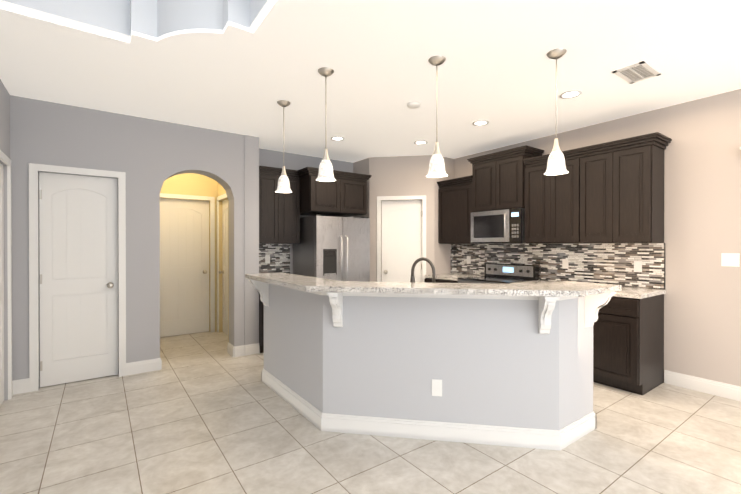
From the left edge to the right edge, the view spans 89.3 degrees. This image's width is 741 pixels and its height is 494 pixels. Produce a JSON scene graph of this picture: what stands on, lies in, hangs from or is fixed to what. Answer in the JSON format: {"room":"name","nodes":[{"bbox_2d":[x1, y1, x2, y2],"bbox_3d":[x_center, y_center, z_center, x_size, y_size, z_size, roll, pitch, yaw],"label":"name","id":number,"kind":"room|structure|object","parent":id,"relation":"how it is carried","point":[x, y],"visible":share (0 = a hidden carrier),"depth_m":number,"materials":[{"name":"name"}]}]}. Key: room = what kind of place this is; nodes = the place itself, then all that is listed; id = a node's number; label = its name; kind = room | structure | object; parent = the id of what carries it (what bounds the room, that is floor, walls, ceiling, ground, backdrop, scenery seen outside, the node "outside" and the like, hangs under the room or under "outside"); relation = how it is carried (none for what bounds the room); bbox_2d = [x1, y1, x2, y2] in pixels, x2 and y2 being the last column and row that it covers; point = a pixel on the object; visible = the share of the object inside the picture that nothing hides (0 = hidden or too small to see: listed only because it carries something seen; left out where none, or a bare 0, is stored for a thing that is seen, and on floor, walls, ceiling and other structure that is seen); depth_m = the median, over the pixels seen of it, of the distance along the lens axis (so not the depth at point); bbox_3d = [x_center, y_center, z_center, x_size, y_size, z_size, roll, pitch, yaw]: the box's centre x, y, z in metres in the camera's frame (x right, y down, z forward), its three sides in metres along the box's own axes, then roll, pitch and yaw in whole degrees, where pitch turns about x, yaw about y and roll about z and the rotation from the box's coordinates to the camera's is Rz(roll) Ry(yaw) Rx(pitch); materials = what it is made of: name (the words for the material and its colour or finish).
{"room":"kitchen","nodes":[
{"label":"kitchen","id":0,"kind":"room"},
{"bbox_2d":[0,79,11,399],"bbox_3d":[-1.219,-0.181,0.470,0.120,3.050,7.590,0,0,-36],"label":"wall","id":1,"kind":"structure","parent":0,"point":[5,98],"depth_m":3.26,"materials":[{"name":"grey paint"}]},
{"bbox_2d":[0,163,3,405],"bbox_3d":[-2.946,0.311,2.956,0.108,2.030,0.752,0,0,-36],"label":"door","id":2,"kind":"structure","parent":1,"relation":"attached to","point":[1,285],"depth_m":3.18,"materials":[{"name":"white wood"}]},
{"bbox_2d":[12,95,259,387],"bbox_3d":[-2.391,-0.195,4.138,2.270,3.050,0.270,0,0,-36],"label":"wall","id":3,"kind":"structure","parent":0,"point":[150,152],"depth_m":3.96,"materials":[{"name":"grey paint"}]},
{"bbox_2d":[39,172,117,386],"bbox_3d":[-2.861,0.309,3.703,0.612,2.030,0.108,0,0,-36],"label":"closet door","id":4,"kind":"structure","parent":3,"relation":"in","point":[78,232],"depth_m":3.71,"materials":[{"name":"white wood"}]},
{"bbox_2d":[0,147,740,401],"bbox_3d":[0.544,0.244,2.532,5.150,2.185,8.870,0,0,-36],"label":"trim","id":5,"kind":"structure","parent":3,"relation":"attached to","point":[703,385],"depth_m":3.63,"materials":[{"name":"white wood"}]},
{"bbox_2d":[160,173,215,331],"bbox_3d":[-2.817,-0.201,5.661,1.200,3.050,0.180,0,0,-36],"label":"wall","id":6,"kind":"structure","parent":0,"point":[192,184],"depth_m":5.70,"materials":[{"name":"beige paint"}]},
{"bbox_2d":[160,198,208,336],"bbox_3d":[-2.820,0.301,5.620,0.767,2.030,0.108,0,0,-36],"label":"door","id":7,"kind":"structure","parent":6,"relation":"in","point":[184,266],"depth_m":5.65,"materials":[{"name":"white wood"}]},
{"bbox_2d":[216,181,228,341],"bbox_3d":[-2.107,-0.201,5.600,0.180,3.050,0.750,0,0,-36],"label":"wall","id":8,"kind":"structure","parent":0,"point":[220,190],"depth_m":5.83,"materials":[{"name":"beige paint"}]},
{"bbox_2d":[219,199,227,334],"bbox_3d":[-2.135,0.301,5.582,0.108,2.030,0.622,0,0,-36],"label":"hall door","id":9,"kind":"structure","parent":8,"relation":"in","point":[224,271],"depth_m":5.73,"materials":[{"name":"white wood"}]},
{"bbox_2d":[260,149,407,281],"bbox_3d":[-0.622,-0.202,5.968,2.980,3.050,0.150,0,0,-36],"label":"wall","id":10,"kind":"structure","parent":0,"point":[397,166],"depth_m":5.72,"materials":[{"name":"grey paint"}]},
{"bbox_2d":[259,244,289,273],"bbox_3d":[-1.437,0.182,5.308,0.637,0.453,0.006,0,0,-36],"label":"backsplash","id":11,"kind":"structure","parent":10,"relation":"attached to","point":[279,254],"depth_m":5.36,"materials":[{"name":"tile"}]},
{"bbox_2d":[265,255,269,263],"bbox_3d":[-1.449,0.175,5.287,0.070,0.115,0.008,0,0,-36],"label":"outlet","id":12,"kind":"object","parent":11,"relation":"attached to","point":[267,259],"visible":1,"depth_m":5.28,"materials":[{"name":"white plastic"}]},
{"bbox_2d":[259,166,371,243],"bbox_3d":[-0.838,-0.549,5.314,1.620,1.005,0.678,0,0,-36],"label":"upper cabinet","id":13,"kind":"object","parent":10,"relation":"attached to","point":[344,194],"visible":0.79,"depth_m":5.10,"materials":[{"name":"brown wood"}]},
{"bbox_2d":[0,331,740,493],"bbox_3d":[0.195,1.362,2.421,6.090,0.050,9.090,0,0,-36],"label":"floor","id":14,"kind":"structure","parent":0,"point":[203,413],"depth_m":2.50,"materials":[{"name":"tile"}]},
{"bbox_2d":[259,293,263,352],"bbox_3d":[-1.248,0.889,5.048,0.637,0.875,0.638,0,0,-36],"label":"base cabinet","id":15,"kind":"object","parent":14,"relation":"on","point":[261,325],"visible":0.08,"depth_m":4.64,"materials":[{"name":"brown wood"}]},
{"bbox_2d":[293,214,369,281],"bbox_3d":[-0.554,0.447,5.424,0.860,1.755,0.796,0,0,-36],"label":"fridge","id":16,"kind":"object","parent":14,"relation":"on","point":[332,248],"visible":0.62,"depth_m":5.13,"materials":[{"name":"silver metal"}]},
{"bbox_2d":[264,284,592,429],"bbox_3d":[0.290,0.819,3.245,1.630,1.028,2.360,0,0,-36],"label":"wall","id":17,"kind":"structure","parent":14,"relation":"on","point":[498,362],"depth_m":2.62,"materials":[{"name":"grey paint"}]},
{"bbox_2d":[262,283,595,450],"bbox_3d":[0.290,0.820,3.245,1.666,1.028,2.396,0,0,-36],"label":"baseboard","id":18,"kind":"structure","parent":17,"relation":"attached to","point":[566,436],"depth_m":2.61,"materials":[{"name":"white wood"}]},
{"bbox_2d":[249,279,615,333],"bbox_3d":[0.267,0.442,3.078,1.738,0.270,2.458,0,0,-36],"label":"corbels","id":19,"kind":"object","parent":17,"relation":"attached to","point":[594,304],"depth_m":2.63,"materials":[{"name":"white wood"}]},
{"bbox_2d":[245,272,620,296],"bbox_3d":[0.275,0.285,3.149,1.835,0.038,2.565,0,0,-36],"label":"countertop","id":20,"kind":"structure","parent":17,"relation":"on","point":[552,289],"depth_m":2.55,"materials":[{"name":"beige stone"}]},
{"bbox_2d":[432,379,441,395],"bbox_3d":[0.461,0.976,2.601,0.070,0.115,0.008,0,0,9],"label":"outlet","id":21,"kind":"object","parent":17,"relation":"attached to","point":[436,387],"visible":1,"depth_m":2.60,"materials":[{"name":"white plastic"}]},
{"bbox_2d":[424,278,457,282],"bbox_3d":[1.232,0.887,5.422,0.638,0.875,0.644,0,0,-36],"label":"base cabinet","id":22,"kind":"object","parent":14,"relation":"on","point":[427,280],"visible":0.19,"depth_m":5.25,"materials":[{"name":"brown wood"}]},
{"bbox_2d":[425,273,484,280],"bbox_3d":[1.235,0.429,5.418,0.635,0.038,0.638,0,0,-36],"label":"countertop","id":23,"kind":"structure","parent":22,"relation":"on","point":[452,276],"depth_m":5.40,"materials":[{"name":"stone"}]},
{"bbox_2d":[457,263,538,283],"bbox_3d":[1.605,0.777,4.815,0.701,1.100,0.764,0,0,-36],"label":"range","id":24,"kind":"object","parent":14,"relation":"on","point":[498,273],"visible":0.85,"depth_m":4.83,"materials":[{"name":"silver metal"}]},
{"bbox_2d":[593,294,663,394],"bbox_3d":[2.417,0.894,3.779,0.638,0.876,0.698,0,0,-36],"label":"base cabinet","id":25,"kind":"object","parent":14,"relation":"on","point":[628,344],"visible":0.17,"depth_m":3.44,"materials":[{"name":"brown wood"}]},
{"bbox_2d":[510,280,665,298],"bbox_3d":[2.253,0.434,4.006,0.635,0.038,1.291,0,0,-36],"label":"countertop","id":26,"kind":"structure","parent":25,"relation":"on","point":[634,292],"depth_m":3.57,"materials":[{"name":"stone"}]},
{"bbox_3d":[0.307,0.895,3.352,1.477,0.875,2.207,0,0,-36],"label":"base cabinet","id":27,"kind":"object","parent":14,"relation":"on","visible":0},
{"bbox_3d":[0.314,0.437,3.392,1.417,0.038,2.147,0,0,-36],"label":"countertop","id":28,"kind":"structure","parent":27,"relation":"on","visible":0},
{"bbox_2d":[410,257,434,282],"bbox_3d":[0.435,0.250,2.947,0.189,0.338,0.196,0,0,-36],"label":"sink faucet","id":29,"kind":"object","parent":28,"relation":"on","point":[412,278],"visible":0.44,"depth_m":2.93,"materials":[{"name":"silver metal"}]},
{"bbox_2d":[0,0,740,162],"bbox_3d":[0.508,-1.534,2.574,5.390,0.340,8.990,0,0,-36],"label":"ceiling","id":30,"kind":"structure","parent":0,"point":[497,69],"depth_m":2.79,"materials":[{"name":"white paint"}]},
{"bbox_2d":[275,100,291,192],"bbox_3d":[-0.822,-0.945,3.558,0.160,0.844,0.160,0,0,-36],"label":"pendant light","id":31,"kind":"object","parent":30,"relation":"hanging from","point":[283,184],"visible":1,"depth_m":3.53,"materials":[{"name":"white glass"}]},
{"bbox_2d":[316,67,335,181],"bbox_3d":[-0.346,-0.943,2.915,0.160,0.844,0.160,0,0,-36],"label":"pendant light","id":32,"kind":"object","parent":30,"relation":"hanging from","point":[325,174],"visible":1,"depth_m":2.89,"materials":[{"name":"white glass"}]},
{"bbox_2d":[330,136,344,140],"bbox_3d":[-0.416,-1.368,4.737,0.180,0.007,0.180,0,0,-36],"label":"recessed light","id":33,"kind":"object","parent":30,"relation":"in","point":[337,138],"visible":0.98,"depth_m":4.74,"materials":[{"name":"white"}]},
{"bbox_2d":[407,101,420,108],"bbox_3d":[0.414,-1.352,3.586,0.132,0.032,0.132,0,0,-36],"label":"smoke detector","id":34,"kind":"object","parent":30,"relation":"attached to","point":[413,104],"visible":1,"depth_m":3.55,"materials":[{"name":"white plastic"}]},
{"bbox_2d":[414,140,427,144],"bbox_3d":[0.660,-1.369,4.921,0.180,0.007,0.180,0,0,-36],"label":"recessed light","id":35,"kind":"object","parent":30,"relation":"in","point":[421,142],"visible":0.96,"depth_m":4.92,"materials":[{"name":"white"}]},
{"bbox_2d":[426,55,447,177],"bbox_3d":[0.484,-0.942,2.738,0.160,0.844,0.160,0,0,-36],"label":"pendant light","id":36,"kind":"object","parent":30,"relation":"hanging from","point":[436,167],"visible":1,"depth_m":2.71,"materials":[{"name":"white glass"}]},
{"bbox_2d":[472,120,488,125],"bbox_3d":[1.213,-1.366,4.136,0.180,0.007,0.180,0,0,-36],"label":"recessed light","id":37,"kind":"object","parent":30,"relation":"in","point":[480,122],"visible":0.94,"depth_m":4.12,"materials":[{"name":"white"}]},
{"bbox_2d":[544,48,568,174],"bbox_3d":[1.307,-0.942,2.640,0.160,0.844,0.160,0,0,-36],"label":"pendant light","id":38,"kind":"object","parent":30,"relation":"hanging from","point":[556,163],"visible":1,"depth_m":2.61,"materials":[{"name":"white glass"}]},
{"bbox_2d":[559,90,581,98],"bbox_3d":[1.788,-1.363,3.356,0.180,0.007,0.180,0,0,-36],"label":"recessed light","id":39,"kind":"object","parent":30,"relation":"in","point":[570,94],"visible":1,"depth_m":3.36,"materials":[{"name":"white"}]},
{"bbox_2d":[612,61,660,83],"bbox_3d":[2.087,-1.360,2.942,0.360,0.009,0.210,0,0,-36],"label":"ceiling vent","id":40,"kind":"object","parent":30,"relation":"in","point":[638,72],"visible":1,"depth_m":2.93,"materials":[{"name":"white metal"}]},
{"bbox_2d":[376,157,387,281],"bbox_3d":[0.172,-0.202,5.826,0.062,3.050,0.107,0,0,-36],"label":"wall","id":41,"kind":"structure","parent":0,"point":[381,162],"depth_m":5.75,"materials":[{"name":"grey paint"}]},
{"bbox_2d":[382,200,421,281],"bbox_3d":[0.476,0.300,5.768,0.483,2.030,0.470,0,0,-36],"label":"pantry door","id":42,"kind":"structure","parent":41,"relation":"in","point":[401,237],"depth_m":5.76,"materials":[{"name":"white wood"}]},
{"bbox_2d":[408,89,740,386],"bbox_3d":[2.944,-0.193,3.706,0.120,3.050,7.970,0,0,-36],"label":"wall","id":43,"kind":"structure","parent":0,"point":[702,233],"depth_m":3.51,"materials":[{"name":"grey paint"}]},
{"bbox_2d":[451,244,453,272],"bbox_3d":[1.273,0.180,5.844,0.068,0.453,0.006,0,0,-36],"label":"backsplash","id":44,"kind":"structure","parent":43,"relation":"attached to","point":[452,258],"depth_m":5.84,"materials":[{"name":"tile"}]},
{"bbox_2d":[437,175,472,243],"bbox_3d":[1.339,-0.512,5.491,0.378,0.930,0.648,0,0,-36],"label":"upper cabinet","id":45,"kind":"object","parent":43,"relation":"attached to","point":[455,211],"visible":0.79,"depth_m":5.38,"materials":[{"name":"brown wood"}]},
{"bbox_2d":[467,145,543,211],"bbox_3d":[1.745,-0.839,4.909,0.398,0.732,0.876,0,0,-36],"label":"upper cabinet","id":46,"kind":"object","parent":43,"relation":"attached to","point":[498,180],"visible":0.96,"depth_m":4.76,"materials":[{"name":"brown wood"}]},
{"bbox_2d":[471,208,533,243],"bbox_3d":[1.724,-0.258,4.897,0.449,0.425,0.750,0,0,-36],"label":"microwave","id":47,"kind":"object","parent":46,"relation":"attached to","point":[506,226],"visible":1,"depth_m":4.75,"materials":[{"name":"silver metal"}]},
{"bbox_2d":[524,160,542,242],"bbox_3d":[2.099,-0.515,4.462,0.348,0.943,0.374,0,0,-36],"label":"upper cabinet","id":48,"kind":"object","parent":43,"relation":"attached to","point":[533,171],"depth_m":4.41,"materials":[{"name":"brown wood"}]},
{"bbox_2d":[543,156,570,242],"bbox_3d":[2.272,-0.514,4.223,0.348,0.943,0.432,0,0,-36],"label":"upper cabinet","id":49,"kind":"object","parent":43,"relation":"attached to","point":[556,188],"depth_m":4.19,"materials":[{"name":"brown wood"}]},
{"bbox_2d":[454,243,664,288],"bbox_3d":[2.095,-0.029,4.771,0.008,0.878,2.705,0,0,-36],"label":"backsplash","id":50,"kind":"structure","parent":43,"relation":"attached to","point":[607,263],"depth_m":4.31,"materials":[{"name":"tile"}]},
{"bbox_2d":[467,256,470,263],"bbox_3d":[1.471,0.194,5.623,0.008,0.115,0.070,0,0,-36],"label":"outlet","id":51,"kind":"object","parent":50,"relation":"attached to","point":[468,259],"visible":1,"depth_m":5.62,"materials":[{"name":"white plastic"}]},
{"bbox_2d":[562,259,568,268],"bbox_3d":[2.313,0.199,4.455,0.008,0.115,0.070,0,0,-36],"label":"outlet","id":52,"kind":"object","parent":50,"relation":"attached to","point":[565,262],"visible":1,"depth_m":4.45,"materials":[{"name":"white plastic"}]},
{"bbox_2d":[634,261,641,271],"bbox_3d":[2.746,0.201,3.855,0.008,0.115,0.070,0,0,-36],"label":"outlet","id":53,"kind":"object","parent":50,"relation":"attached to","point":[637,266],"visible":1,"depth_m":3.85,"materials":[{"name":"white plastic"}]},
{"bbox_2d":[571,148,602,242],"bbox_3d":[2.456,-0.513,3.966,0.348,0.943,0.432,0,0,-36],"label":"upper cabinet","id":54,"kind":"object","parent":43,"relation":"attached to","point":[586,167],"depth_m":3.93,"materials":[{"name":"brown wood"}]},
{"bbox_2d":[603,140,666,242],"bbox_3d":[2.629,-0.512,3.727,0.348,0.943,0.374,0,0,-36],"label":"upper cabinet","id":55,"kind":"object","parent":43,"relation":"attached to","point":[610,192],"depth_m":3.61,"materials":[{"name":"brown wood"}]},
{"bbox_2d":[721,253,739,266],"bbox_3d":[3.159,0.113,3.295,0.014,0.115,0.116,0,0,-36],"label":"light switch","id":56,"kind":"object","parent":43,"relation":"attached to","point":[731,259],"visible":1,"depth_m":3.29,"materials":[{"name":"white plastic"}]}
]}

